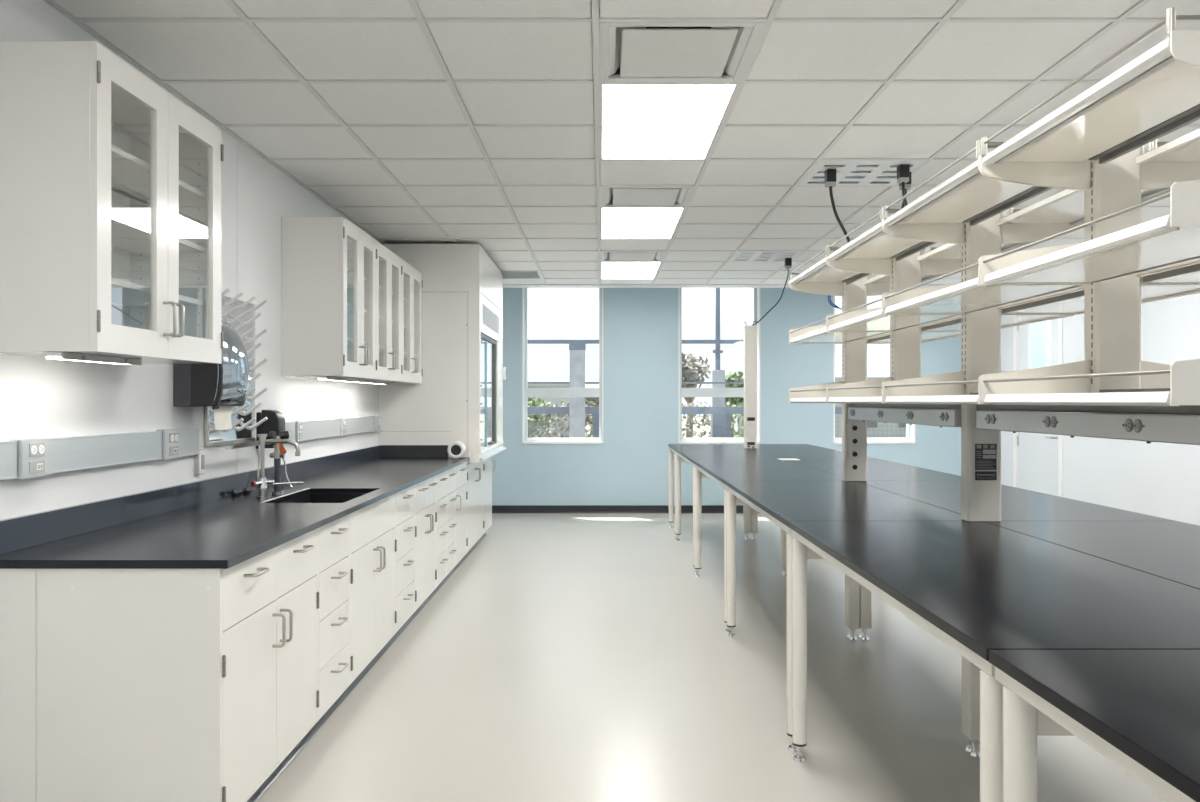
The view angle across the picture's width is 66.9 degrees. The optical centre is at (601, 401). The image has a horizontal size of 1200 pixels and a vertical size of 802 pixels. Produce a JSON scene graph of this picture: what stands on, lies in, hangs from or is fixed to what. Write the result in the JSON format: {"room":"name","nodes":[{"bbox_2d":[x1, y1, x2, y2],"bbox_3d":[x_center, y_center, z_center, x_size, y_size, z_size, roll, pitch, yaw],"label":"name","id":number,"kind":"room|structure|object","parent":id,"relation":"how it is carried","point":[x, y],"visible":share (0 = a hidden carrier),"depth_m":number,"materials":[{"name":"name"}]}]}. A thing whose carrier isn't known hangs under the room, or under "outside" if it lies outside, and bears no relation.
{"room":"laboratory","nodes":[
{"label":"laboratory","id":0,"kind":"room"},
{"bbox_2d":[0,0,381,519],"bbox_3d":[-1.950,-0.255,3.860,0.200,3.250,14.520,0,0,0],"label":"wall","id":1,"kind":"structure","parent":0,"point":[41,397],"depth_m":3.88,"materials":[{"name":"white paint"}]},
{"bbox_2d":[0,428,199,479],"bbox_3d":[-1.826,0.181,2.660,0.047,0.125,2.920,0,0,0],"label":"cable raceway","id":2,"kind":"object","parent":1,"relation":"attached to","point":[24,458],"depth_m":3.23,"materials":[{"name":"metal"}]},
{"bbox_2d":[0,41,223,363],"bbox_3d":[-1.648,-0.606,3.126,0.402,0.917,0.887,0,0,0],"label":"upper cabinet","id":3,"kind":"object","parent":1,"relation":"attached to","point":[110,183],"visible":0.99,"depth_m":2.70,"materials":[{"name":"paint"}]},
{"bbox_2d":[43,352,141,364],"bbox_3d":[-1.626,-0.136,2.930,0.068,0.022,0.460,0,0,0],"label":"light","id":4,"kind":"object","parent":3,"relation":"attached to","point":[49,355],"visible":1,"depth_m":2.85,"materials":[{"name":"grey plastic"}]},
{"bbox_2d":[111,144,205,198],"bbox_3d":[-1.690,-0.800,3.126,0.295,0.020,0.840,0,0,0],"label":"shelf","id":5,"kind":"object","parent":3,"relation":"attached to","point":[130,175],"depth_m":3.27,"materials":[{"name":"wood"}]},
{"bbox_2d":[111,211,205,251],"bbox_3d":[-1.690,-0.590,3.126,0.295,0.020,0.840,0,0,0],"label":"shelf","id":6,"kind":"object","parent":3,"relation":"attached to","point":[128,234],"depth_m":3.24,"materials":[{"name":"wood"}]},
{"bbox_2d":[111,277,205,305],"bbox_3d":[-1.690,-0.380,3.126,0.295,0.020,0.840,0,0,0],"label":"shelf","id":7,"kind":"object","parent":3,"relation":"attached to","point":[123,293],"depth_m":3.24,"materials":[{"name":"wood"}]},
{"bbox_2d":[173,320,248,429],"bbox_3d":[-1.726,-0.125,4.080,0.245,0.506,0.310,0,0,0],"label":"paper towel dispenser","id":8,"kind":"object","parent":1,"relation":"attached to","point":[226,383],"visible":0.69,"depth_m":3.95,"materials":[{"name":"grey plastic"}]},
{"bbox_2d":[204,288,272,489],"bbox_3d":[-1.777,-0.034,4.525,0.144,1.001,0.610,0,0,0],"label":"pegboard","id":9,"kind":"object","parent":1,"relation":"attached to","point":[238,311],"visible":0.61,"depth_m":4.61,"materials":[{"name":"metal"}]},
{"bbox_2d":[256,410,284,448],"bbox_3d":[-1.787,0.159,4.915,0.124,0.226,0.110,0,0,0],"label":"soap dispenser","id":10,"kind":"object","parent":1,"relation":"attached to","point":[275,422],"visible":0.57,"depth_m":4.86,"materials":[{"name":"plastic"}]},
{"bbox_2d":[281,217,376,378],"bbox_3d":[-1.648,-0.606,5.630,0.402,0.917,0.768,0,0,0],"label":"upper cabinet","id":11,"kind":"object","parent":1,"relation":"attached to","point":[328,264],"visible":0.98,"depth_m":5.25,"materials":[{"name":"paint"}]},
{"bbox_2d":[285,416,381,441],"bbox_3d":[-1.826,0.181,6.242,0.047,0.125,2.515,0,0,0],"label":"cable raceway","id":12,"kind":"object","parent":1,"relation":"attached to","point":[299,431],"depth_m":6.12,"materials":[{"name":"metal"}]},
{"bbox_2d":[365,241,402,380],"bbox_3d":[-1.648,-0.606,6.394,0.402,0.917,0.770,0,0,0],"label":"upper cabinet","id":13,"kind":"object","parent":1,"relation":"attached to","point":[389,270],"visible":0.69,"depth_m":6.46,"materials":[{"name":"glass"}]},
{"bbox_2d":[317,376,390,384],"bbox_3d":[-1.626,-0.136,6.100,0.068,0.022,1.600,0,0,0],"label":"light","id":14,"kind":"object","parent":13,"relation":"attached to","point":[318,377],"visible":0.91,"depth_m":5.83,"materials":[{"name":"grey plastic"}]},
{"bbox_2d":[386,259,422,382],"bbox_3d":[-1.648,-0.606,7.160,0.402,0.917,0.776,0,0,0],"label":"upper cabinet","id":15,"kind":"object","parent":1,"relation":"attached to","point":[411,279],"visible":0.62,"depth_m":7.21,"materials":[{"name":"paint"}]},
{"bbox_2d":[503,284,946,287],"bbox_3d":[1.375,-1.601,10.487,6.450,0.558,0.235,0,0,0],"label":"trim","id":16,"kind":"structure","parent":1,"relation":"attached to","point":[504,285],"depth_m":10.39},
{"bbox_2d":[43,0,1199,284],"bbox_3d":[1.376,-1.408,3.585,6.452,0.160,13.569,0,0,0],"label":"ceiling","id":17,"kind":"structure","parent":0,"point":[414,121],"depth_m":4.01,"materials":[{"name":"tile"}]},
{"bbox_2d":[501,271,541,278],"bbox_3d":[-0.935,-1.340,9.577,0.586,0.024,0.586,0,0,0],"label":"ceiling vent","id":18,"kind":"object","parent":17,"relation":"in","point":[506,274],"visible":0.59,"depth_m":9.60,"materials":[{"name":"metal"}]},
{"bbox_2d":[600,258,661,278],"bbox_3d":[0.284,-1.347,9.272,0.586,0.041,1.195,0,0,0],"label":"ceiling light","id":19,"kind":"object","parent":17,"relation":"attached to","point":[608,270],"visible":0.74,"depth_m":9.25,"materials":[{"name":"white"}]},
{"bbox_2d":[600,251,665,261],"bbox_3d":[0.284,-1.360,8.358,0.586,0.066,0.586,0,0,0],"label":"ceiling vent","id":20,"kind":"object","parent":17,"relation":"in","point":[615,256],"visible":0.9,"depth_m":8.35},
{"bbox_2d":[600,202,684,238],"bbox_3d":[0.284,-1.347,6.834,0.586,0.041,1.195,0,0,0],"label":"ceiling light","id":21,"kind":"object","parent":17,"relation":"attached to","point":[607,215],"visible":0.77,"depth_m":6.76,"materials":[{"name":"white"}]},
{"bbox_2d":[600,187,693,206],"bbox_3d":[0.284,-1.360,5.919,0.586,0.066,0.586,0,0,0],"label":"ceiling vent","id":22,"kind":"object","parent":17,"relation":"in","point":[622,196],"visible":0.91,"depth_m":5.93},
{"bbox_2d":[599,83,738,159],"bbox_3d":[0.284,-1.347,4.395,0.586,0.041,1.195,0,0,0],"label":"ceiling light","id":23,"kind":"object","parent":17,"relation":"attached to","point":[619,103],"visible":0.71,"depth_m":4.26,"materials":[{"name":"white"}]},
{"bbox_2d":[599,22,765,80],"bbox_3d":[0.284,-1.360,3.481,0.586,0.066,0.586,0,0,0],"label":"ceiling vent","id":24,"kind":"object","parent":17,"relation":"in","point":[644,51],"visible":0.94,"depth_m":3.45,"materials":[{"name":"metal"}]},
{"bbox_2d":[729,251,803,261],"bbox_3d":[1.504,-1.351,8.358,0.586,0.045,0.586,0,0,0],"label":"ceiling vent","id":25,"kind":"object","parent":17,"relation":"in","point":[740,256],"visible":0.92,"depth_m":8.34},
{"bbox_2d":[798,160,926,185],"bbox_3d":[1.504,-1.351,5.310,0.586,0.045,0.586,0,0,0],"label":"ceiling vent","id":26,"kind":"object","parent":17,"relation":"in","point":[864,172],"visible":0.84,"depth_m":5.28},
{"bbox_2d":[825,169,849,242],"bbox_3d":[1.395,-1.045,5.261,0.252,0.563,0.072,0,0,-28],"label":"power cord","id":27,"kind":"object","parent":26,"relation":"hanging from","point":[830,174],"visible":0.76,"depth_m":5.22,"materials":[{"name":"plastic"}]},
{"bbox_2d":[897,164,909,205],"bbox_3d":[1.609,-1.043,4.794,0.067,0.567,0.743,0,0,16],"label":"power cord","id":28,"kind":"object","parent":26,"relation":"hanging from","point":[903,170],"visible":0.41,"depth_m":5.09,"materials":[{"name":"plastic"}]},
{"bbox_2d":[585,416,710,437],"bbox_3d":[10.000,1.615,57.000,100.000,0.210,66.000,0,0,0],"label":"lawn","id":29,"kind":"structure","parent":0,"point":[684,421],"depth_m":52.19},
{"bbox_2d":[528,384,569,437],"bbox_3d":[-5.100,0.415,35.000,8.200,2.190,6.400,0,0,0],"label":"building","id":30,"kind":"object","parent":29,"relation":"on","point":[554,400],"visible":0.02,"depth_m":32.00,"materials":[{"name":"concrete"}]},
{"bbox_2d":[682,352,710,437],"bbox_3d":[2.434,0.041,26.057,1.485,2.948,1.397,0,0,0],"label":"tree","id":31,"kind":"object","parent":29,"relation":"on","point":[689,376],"visible":0.51,"depth_m":25.86,"materials":[{"name":"green plant"}]},
{"bbox_2d":[725,371,743,437],"bbox_3d":[3.496,0.347,24.396,1.138,2.337,1.244,0,0,0],"label":"tree","id":32,"kind":"object","parent":29,"relation":"on","point":[732,377],"visible":0.41,"depth_m":24.16,"materials":[{"name":"green plant"}]},
{"bbox_2d":[706,377,905,437],"bbox_3d":[9.250,0.365,33.500,9.900,2.290,7.400,0,0,0],"label":"building","id":33,"kind":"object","parent":29,"relation":"on","point":[875,429],"visible":0.05,"depth_m":30.00,"materials":[{"name":"concrete"}]},
{"bbox_2d":[257,513,1167,801],"bbox_3d":[1.375,1.430,3.985,6.850,0.120,14.770,0,0,0],"label":"floor","id":34,"kind":"structure","parent":0,"point":[568,657],"depth_m":4.23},
{"bbox_2d":[0,528,318,801],"bbox_3d":[-1.464,0.931,3.145,0.767,0.877,0.931,0,0,0],"label":"base cabinet","id":35,"kind":"object","parent":34,"relation":"on","point":[117,685],"visible":0.91,"depth_m":2.68,"materials":[{"name":"paint"}]},
{"bbox_2d":[0,445,468,568],"bbox_3d":[-1.472,0.428,5.109,0.751,0.127,4.877,0,0,0],"label":"countertop","id":36,"kind":"structure","parent":35,"relation":"on","point":[197,524],"depth_m":3.47,"materials":[{"name":"stone"}]},
{"bbox_2d":[251,434,302,498],"bbox_3d":[-1.562,0.312,4.377,0.241,0.309,0.082,0,0,-26],"label":"faucet","id":37,"kind":"object","parent":36,"relation":"on","point":[262,483],"visible":1,"depth_m":4.35,"materials":[{"name":"silver metal"}]},
{"bbox_2d":[269,431,292,494],"bbox_3d":[-1.617,0.308,4.560,0.116,0.318,0.073,0,0,-40],"label":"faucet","id":38,"kind":"object","parent":36,"relation":"on","point":[280,451],"visible":0.93,"depth_m":4.55,"materials":[{"name":"metal"}]},
{"bbox_2d":[259,488,366,502],"bbox_3d":[-1.372,0.579,4.520,0.398,0.227,0.724,0,0,0],"label":"sink","id":39,"kind":"object","parent":36,"relation":"in","point":[312,497],"visible":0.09,"depth_m":4.87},
{"bbox_2d":[281,493,366,502],"bbox_3d":[-1.370,0.593,4.520,0.394,0.199,0.724,0,0,0],"label":"basin","id":40,"kind":"object","parent":39,"relation":"in","point":[312,497],"depth_m":4.87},
{"bbox_2d":[379,244,506,462],"bbox_3d":[-1.412,-0.395,8.457,0.872,1.825,1.816,0,0,0],"label":"fume hood","id":41,"kind":"object","parent":36,"relation":"on","point":[459,396],"visible":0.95,"depth_m":7.55,"materials":[{"name":"paint"}]},
{"bbox_2d":[483,305,498,333],"bbox_3d":[-1.017,-0.745,8.376,0.008,0.170,1.248,0,0,0],"label":"grille","id":42,"kind":"object","parent":41,"relation":"attached to","point":[490,316],"depth_m":8.31,"materials":[{"name":"metal"}]},
{"bbox_2d":[247,533,485,801],"bbox_3d":[-1.510,1.320,6.030,0.660,0.100,6.640,0,0,0],"label":"baseboard","id":43,"kind":"structure","parent":35,"relation":"attached to","point":[315,728],"depth_m":4.15,"materials":[{"name":"plastic"}]},
{"bbox_2d":[318,514,349,720],"bbox_3d":[-1.463,0.881,3.838,0.765,0.777,0.456,0,0,0],"label":"base cabinet","id":44,"kind":"object","parent":34,"relation":"on","point":[333,537],"visible":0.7,"depth_m":3.80,"materials":[{"name":"paint"}]},
{"bbox_2d":[350,493,396,683],"bbox_3d":[-1.463,0.881,4.519,0.765,0.777,0.905,0,0,0],"label":"base cabinet","id":45,"kind":"object","parent":34,"relation":"on","point":[373,541],"visible":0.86,"depth_m":4.45,"materials":[{"name":"paint"}]},
{"bbox_2d":[396,485,414,631],"bbox_3d":[-1.463,0.881,5.224,0.765,0.777,0.502,0,0,0],"label":"base cabinet","id":46,"kind":"object","parent":34,"relation":"on","point":[405,499],"visible":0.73,"depth_m":5.19,"materials":[{"name":"paint"}]},
{"bbox_2d":[415,475,438,610],"bbox_3d":[-1.463,0.881,5.829,0.765,0.777,0.705,0,0,0],"label":"base cabinet","id":47,"kind":"object","parent":34,"relation":"on","point":[425,491],"visible":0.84,"depth_m":5.79,"materials":[{"name":"paint"}]},
{"bbox_2d":[436,471,448,586],"bbox_3d":[-1.463,0.881,6.391,0.765,0.777,0.418,0,0,0],"label":"base cabinet","id":48,"kind":"object","parent":34,"relation":"on","point":[441,505],"visible":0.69,"depth_m":6.35,"materials":[{"name":"paint"}]},
{"bbox_2d":[446,467,457,575],"bbox_3d":[-1.463,0.881,6.790,0.765,0.777,0.379,0,0,0],"label":"base cabinet","id":49,"kind":"object","parent":34,"relation":"on","point":[450,483],"visible":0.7,"depth_m":6.78,"materials":[{"name":"paint"}]},
{"bbox_2d":[455,462,467,565],"bbox_3d":[-1.463,0.881,7.290,0.765,0.777,0.617,0,0,0],"label":"base cabinet","id":50,"kind":"object","parent":34,"relation":"on","point":[461,541],"visible":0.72,"depth_m":7.26,"materials":[{"name":"paint"}]},
{"bbox_2d":[467,462,483,551],"bbox_3d":[-1.463,0.895,8.136,0.765,0.750,1.074,0,0,0],"label":"base cabinet","id":51,"kind":"object","parent":34,"relation":"on","point":[475,523],"visible":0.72,"depth_m":8.06,"materials":[{"name":"paint"}]},
{"bbox_2d":[483,458,495,533],"bbox_3d":[-1.463,0.895,9.012,0.765,0.750,0.676,0,0,0],"label":"base cabinet","id":52,"kind":"object","parent":34,"relation":"on","point":[487,473],"visible":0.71,"depth_m":8.98,"materials":[{"name":"paint"}]},
{"bbox_2d":[668,444,743,538],"bbox_3d":[1.107,0.918,9.475,0.758,0.903,0.888,0,0,0],"label":"lab table","id":53,"kind":"object","parent":34,"relation":"on","point":[671,451],"visible":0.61,"depth_m":9.84,"materials":[{"name":"paint"}]},
{"bbox_2d":[743,321,758,447],"bbox_3d":[1.486,-0.166,9.048,0.154,1.266,0.084,0,0,0],"label":"post","id":54,"kind":"object","parent":53,"relation":"on","point":[750,332],"visible":0.98,"depth_m":9.01,"materials":[{"name":"beige metal"}]},
{"bbox_2d":[675,448,779,573],"bbox_3d":[1.107,0.918,8.115,0.758,0.903,1.828,0,0,0],"label":"lab table","id":55,"kind":"object","parent":34,"relation":"on","point":[688,455],"visible":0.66,"depth_m":8.28,"materials":[{"name":"paint"}]},
{"bbox_2d":[743,505,757,538],"bbox_3d":[1.487,0.946,9.065,0.132,0.848,0.097,0,0,0],"label":"column","id":56,"kind":"structure","parent":34,"relation":"on","point":[750,515],"depth_m":9.02,"materials":[{"name":"beige metal"}]},
{"bbox_2d":[693,460,841,632],"bbox_3d":[1.107,0.918,6.285,0.758,0.903,1.828,0,0,0],"label":"lab table","id":57,"kind":"object","parent":34,"relation":"on","point":[719,471],"visible":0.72,"depth_m":6.31,"materials":[{"name":"paint"}]},
{"bbox_2d":[780,528,786,575],"bbox_3d":[1.487,0.946,7.185,0.132,0.848,0.097,0,0,0],"label":"table leg","id":58,"kind":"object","parent":34,"relation":"on","point":[783,534],"depth_m":7.14,"materials":[{"name":"beige metal"}]},
{"bbox_2d":[752,448,880,459],"bbox_3d":[1.868,0.918,8.115,0.759,0.903,1.828,0,0,0],"label":"lab table","id":59,"kind":"object","parent":34,"relation":"on","point":[797,453],"visible":0.09,"depth_m":8.12,"materials":[{"name":"paint"}]},
{"bbox_2d":[725,480,964,751],"bbox_3d":[1.107,0.918,4.457,0.758,0.903,1.823,0,0,0],"label":"lab table","id":60,"kind":"object","parent":34,"relation":"on","point":[780,502],"visible":0.67,"depth_m":4.19,"materials":[{"name":"paint"}]},
{"bbox_2d":[845,574,870,639],"bbox_3d":[1.487,0.946,5.265,0.132,0.848,0.097,0,0,0],"label":"table leg","id":61,"kind":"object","parent":34,"relation":"on","point":[857,597],"depth_m":5.22,"materials":[{"name":"beige metal"}]},
{"bbox_2d":[790,460,960,479],"bbox_3d":[1.868,0.918,6.285,0.759,0.903,1.828,0,0,0],"label":"lab table","id":62,"kind":"object","parent":34,"relation":"on","point":[876,469],"visible":0.15,"depth_m":6.12,"materials":[{"name":"paint"}]},
{"bbox_2d":[962,656,980,756],"bbox_3d":[1.487,0.946,3.545,0.132,0.848,0.097,0,0,0],"label":"table leg","id":63,"kind":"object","parent":34,"relation":"on","point":[970,672],"depth_m":3.51,"materials":[{"name":"beige metal"}]},
{"bbox_2d":[788,521,1199,801],"bbox_3d":[1.107,0.918,2.629,0.758,0.903,1.830,0,0,0],"label":"lab table","id":64,"kind":"object","parent":34,"relation":"on","point":[977,588],"visible":0.92,"depth_m":2.30,"materials":[{"name":"paint"}]},
{"bbox_2d":[856,480,1174,520],"bbox_3d":[1.868,0.918,4.457,0.759,0.903,1.823,0,0,0],"label":"lab table","id":65,"kind":"object","parent":34,"relation":"on","point":[1017,504],"visible":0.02,"depth_m":4.11,"materials":[{"name":"paint"}]},
{"bbox_2d":[987,521,1199,589],"bbox_3d":[1.868,0.918,2.629,0.759,0.903,1.830,0,0,0],"label":"lab table","id":66,"kind":"object","parent":34,"relation":"on","point":[1170,550],"visible":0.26,"depth_m":3.03,"materials":[{"name":"paint"}]},
{"bbox_2d":[842,109,1199,521],"bbox_3d":[1.487,-0.147,3.545,0.134,1.226,3.666,0,0,0],"label":"frame","id":67,"kind":"object","parent":66,"relation":"on","point":[1112,307],"visible":0.62,"depth_m":3.52,"materials":[{"name":"beige metal"}]},
{"bbox_2d":[789,379,872,402],"bbox_3d":[1.260,-0.055,4.893,0.318,0.130,0.885,0,0,0],"label":"shelf","id":68,"kind":"object","parent":67,"relation":"attached to","point":[814,393],"visible":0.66,"depth_m":5.33,"materials":[{"name":"metal"}]},
{"bbox_2d":[789,246,878,295],"bbox_3d":[1.259,-0.689,4.893,0.320,0.146,0.885,0,0,0],"label":"shelf","id":69,"kind":"object","parent":67,"relation":"attached to","point":[820,278],"visible":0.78,"depth_m":5.18,"materials":[{"name":"metal"}]},
{"bbox_2d":[789,315,887,343],"bbox_3d":[1.260,-0.401,4.893,0.318,0.130,0.885,0,0,0],"label":"shelf","id":70,"kind":"object","parent":67,"relation":"attached to","point":[818,334],"visible":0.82,"depth_m":4.96,"materials":[{"name":"metal"}]},
{"bbox_2d":[827,371,957,403],"bbox_3d":[1.260,-0.055,4.003,0.318,0.130,0.875,0,0,0],"label":"shelf","id":71,"kind":"object","parent":67,"relation":"attached to","point":[868,391],"visible":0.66,"depth_m":4.44,"materials":[{"name":"metal"}]},
{"bbox_2d":[827,207,958,274],"bbox_3d":[1.259,-0.689,4.003,0.320,0.146,0.875,0,0,0],"label":"shelf","id":72,"kind":"object","parent":67,"relation":"attached to","point":[873,251],"visible":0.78,"depth_m":4.20,"materials":[{"name":"metal"}]},
{"bbox_2d":[827,294,958,331],"bbox_3d":[1.260,-0.401,4.003,0.318,0.130,0.875,0,0,0],"label":"shelf","id":73,"kind":"object","parent":67,"relation":"attached to","point":[869,320],"visible":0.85,"depth_m":4.05,"materials":[{"name":"metal"}]},
{"bbox_2d":[848,407,960,426],"bbox_3d":[1.487,0.071,4.372,0.187,0.074,1.545,0,0,0],"label":"power strip","id":74,"kind":"object","parent":67,"relation":"attached to","point":[920,416],"visible":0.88,"depth_m":4.12,"materials":[{"name":"metal"}]},
{"bbox_2d":[867,248,948,295],"bbox_3d":[1.715,-0.689,4.893,0.320,0.146,0.885,0,0,0],"label":"shelf","id":75,"kind":"object","parent":67,"relation":"attached to","point":[881,286],"visible":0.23,"depth_m":5.33,"materials":[{"name":"metal"}]},
{"bbox_2d":[867,332,960,343],"bbox_3d":[1.714,-0.401,4.893,0.318,0.130,0.885,0,0,0],"label":"shelf","id":76,"kind":"object","parent":67,"relation":"attached to","point":[925,336],"visible":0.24,"depth_m":4.90,"materials":[{"name":"metal"}]},
{"bbox_2d":[883,256,1082,314],"bbox_3d":[1.260,-0.401,3.103,0.318,0.130,0.905,0,0,0],"label":"shelf","id":77,"kind":"object","parent":67,"relation":"attached to","point":[962,298],"visible":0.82,"depth_m":3.09,"materials":[{"name":"metal"}]},
{"bbox_2d":[883,360,1085,404],"bbox_3d":[1.260,-0.055,3.103,0.318,0.130,0.905,0,0,0],"label":"shelf","id":78,"kind":"object","parent":67,"relation":"attached to","point":[946,388],"visible":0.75,"depth_m":3.55,"materials":[{"name":"metal"}]},
{"bbox_2d":[883,140,1087,243],"bbox_3d":[1.259,-0.689,3.103,0.320,0.146,0.905,0,0,0],"label":"shelf","id":79,"kind":"object","parent":67,"relation":"attached to","point":[941,214],"visible":0.78,"depth_m":3.21,"materials":[{"name":"metal"}]},
{"bbox_2d":[921,209,1069,274],"bbox_3d":[1.715,-0.689,4.003,0.320,0.146,0.875,0,0,0],"label":"shelf","id":80,"kind":"object","parent":67,"relation":"attached to","point":[948,260],"visible":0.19,"depth_m":4.44,"materials":[{"name":"metal"}]},
{"bbox_2d":[921,315,1074,331],"bbox_3d":[1.714,-0.401,4.003,0.318,0.130,0.875,0,0,0],"label":"shelf","id":81,"kind":"object","parent":67,"relation":"attached to","point":[954,325],"visible":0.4,"depth_m":3.97,"materials":[{"name":"metal"}]},
{"bbox_2d":[1001,143,1169,243],"bbox_3d":[1.715,-0.689,3.103,0.320,0.146,0.905,0,0,0],"label":"shelf","id":82,"kind":"object","parent":67,"relation":"attached to","point":[1066,213],"visible":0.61,"depth_m":3.47,"materials":[{"name":"metal"}]},
{"bbox_2d":[976,410,1199,444],"bbox_3d":[1.487,0.071,2.595,0.187,0.074,1.590,0,0,0],"label":"power raceway","id":83,"kind":"object","parent":67,"relation":"attached to","point":[1165,428],"visible":1,"depth_m":2.54,"materials":[{"name":"metal"}]},
{"bbox_2d":[1122,419,1143,432],"bbox_3d":[1.395,0.064,2.386,0.004,0.036,0.097,0,0,0],"label":"power socket","id":84,"kind":"object","parent":83,"relation":"attached to","point":[1128,425],"depth_m":2.39,"materials":[{"name":"plastic"}]},
{"bbox_2d":[980,7,1199,188],"bbox_3d":[1.259,-0.689,2.197,0.320,0.146,0.885,0,0,0],"label":"shelf","id":85,"kind":"object","parent":67,"relation":"attached to","point":[1160,87],"visible":1,"depth_m":2.21,"materials":[{"name":"metal"}]},
{"bbox_2d":[980,180,1199,284],"bbox_3d":[1.260,-0.401,2.197,0.318,0.130,0.885,0,0,0],"label":"shelf","id":86,"kind":"object","parent":67,"relation":"attached to","point":[1173,238],"visible":1,"depth_m":2.15,"materials":[{"name":"metal"}]},
{"bbox_2d":[980,359,1199,405],"bbox_3d":[1.260,-0.055,2.197,0.318,0.130,0.885,0,0,0],"label":"shelf","id":87,"kind":"object","parent":67,"relation":"attached to","point":[1068,383],"visible":1,"depth_m":2.24,"materials":[{"name":"metal"}]},
{"bbox_2d":[1001,285,1199,314],"bbox_3d":[1.714,-0.401,3.103,0.318,0.130,0.905,0,0,0],"label":"shelf","id":88,"kind":"object","parent":67,"relation":"attached to","point":[1070,303],"visible":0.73,"depth_m":3.15,"materials":[{"name":"metal"}]},
{"bbox_2d":[1141,360,1170,388],"bbox_3d":[1.714,-0.055,2.197,0.318,0.130,0.885,0,0,0],"label":"shelf","id":89,"kind":"object","parent":67,"relation":"attached to","point":[1158,380],"visible":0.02,"depth_m":2.64,"materials":[{"name":"metal"}]},
{"bbox_2d":[1141,128,1199,188],"bbox_3d":[1.715,-0.689,2.197,0.320,0.146,0.885,0,0,0],"label":"shelf","id":90,"kind":"object","parent":67,"relation":"attached to","point":[1180,164],"visible":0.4,"depth_m":2.64,"materials":[{"name":"metal"}]},
{"bbox_2d":[1141,262,1199,284],"bbox_3d":[1.714,-0.401,2.197,0.318,0.130,0.885,0,0,0],"label":"shelf","id":91,"kind":"object","parent":67,"relation":"attached to","point":[1189,274],"visible":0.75,"depth_m":2.56,"materials":[{"name":"metal"}]},
{"bbox_2d":[988,650,1199,801],"bbox_3d":[1.107,0.918,0.796,0.758,0.903,1.831,0,0,0],"label":"lab table","id":92,"kind":"object","parent":34,"relation":"on","point":[1139,709],"visible":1,"depth_m":1.49,"materials":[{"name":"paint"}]},
{"bbox_2d":[492,288,960,504],"bbox_3d":[1.350,-0.255,11.245,6.800,3.250,0.250,0,0,0],"label":"wall","id":93,"kind":"structure","parent":0,"point":[630,466],"depth_m":11.12,"materials":[{"name":"blue paint"}]},
{"bbox_2d":[522,288,602,443],"bbox_3d":[-0.472,-0.604,11.235,0.996,2.252,0.270,0,0,0],"label":"window","id":94,"kind":"structure","parent":93,"relation":"in","point":[527,392],"depth_m":11.24,"materials":[{"name":"metal"}]},
{"bbox_2d":[492,505,758,512],"bbox_3d":[1.525,1.323,11.110,6.150,0.095,0.020,0,0,0],"label":"baseboard","id":95,"kind":"structure","parent":93,"relation":"attached to","point":[495,508],"depth_m":11.11,"materials":[{"name":"black plastic"}]},
{"bbox_2d":[678,288,759,443],"bbox_3d":[1.444,-0.604,11.235,1.002,2.252,0.270,0,0,0],"label":"window","id":96,"kind":"structure","parent":93,"relation":"in","point":[682,392],"depth_m":11.24,"materials":[{"name":"metal"}]},
{"bbox_2d":[833,296,915,443],"bbox_3d":[3.342,-0.604,11.235,1.005,2.252,0.270,0,0,0],"label":"window","id":97,"kind":"structure","parent":93,"relation":"in","point":[910,438],"depth_m":11.12,"materials":[{"name":"metal"}]},
{"bbox_2d":[1033,320,1050,367],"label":"window","id":98,"kind":"structure","parent":0,"point":[1041,330],"depth_m":11.00,"materials":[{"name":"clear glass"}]},
{"bbox_2d":[1001,289,1199,525],"bbox_3d":[4.675,-0.255,3.985,0.150,3.250,14.770,0,0,0],"label":"wall","id":99,"kind":"structure","parent":0,"point":[1157,479],"depth_m":7.71,"materials":[{"name":"paint"}]},
{"bbox_2d":[1013,318,1062,496],"bbox_3d":[4.612,0.140,9.590,0.135,2.460,1.060,0,0,0],"label":"door","id":100,"kind":"structure","parent":99,"relation":"in","point":[1037,457],"depth_m":9.66,"materials":[{"name":"paint"}]},
{"bbox_3d":[5.000,1.580,17.710,70.000,0.180,12.580,0,0,0],"label":"paving","id":101,"kind":"object","parent":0,"visible":0},
{"bbox_2d":[528,401,595,437],"bbox_3d":[-1.291,0.774,22.008,3.885,1.625,0.935,0,0,0],"label":"hedge","id":102,"kind":"object","parent":101,"relation":"on","point":[567,416],"visible":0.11,"depth_m":21.89,"materials":[{"name":"green plant"}]},
{"bbox_2d":[569,340,585,437],"bbox_3d":[-0.420,0.210,16.000,0.290,2.560,0.290,0,0,0],"label":"concrete column","id":103,"kind":"structure","parent":101,"relation":"on","point":[577,348],"depth_m":15.87,"materials":[{"name":"concrete"}]},
{"bbox_2d":[682,401,743,437],"bbox_3d":[3.397,0.773,21.994,4.095,1.601,0.931,0,0,0],"label":"hedge","id":104,"kind":"object","parent":101,"relation":"on","point":[689,431],"visible":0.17,"depth_m":21.95,"materials":[{"name":"green plant"}]},
{"bbox_2d":[528,340,900,437],"bbox_3d":[2.000,0.195,16.330,16.000,2.590,0.160,0,0,0],"label":"building","id":105,"kind":"structure","parent":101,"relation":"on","point":[531,410],"depth_m":16.25,"materials":[{"name":"metal"}]},
{"bbox_2d":[711,288,724,406],"bbox_3d":[1.990,-0.880,17.000,0.620,4.740,0.240,0,0,0],"label":"lamp pole","id":106,"kind":"object","parent":101,"relation":"on","point":[716,375],"visible":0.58,"depth_m":16.95,"materials":[{"name":"metal"}]},
{"bbox_2d":[711,414,730,437],"bbox_3d":[2.190,0.840,16.650,0.340,1.300,0.300,0,0,0],"label":"cabinet","id":107,"kind":"object","parent":101,"relation":"on","point":[721,417],"visible":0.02,"depth_m":16.50,"materials":[{"name":"metal"}]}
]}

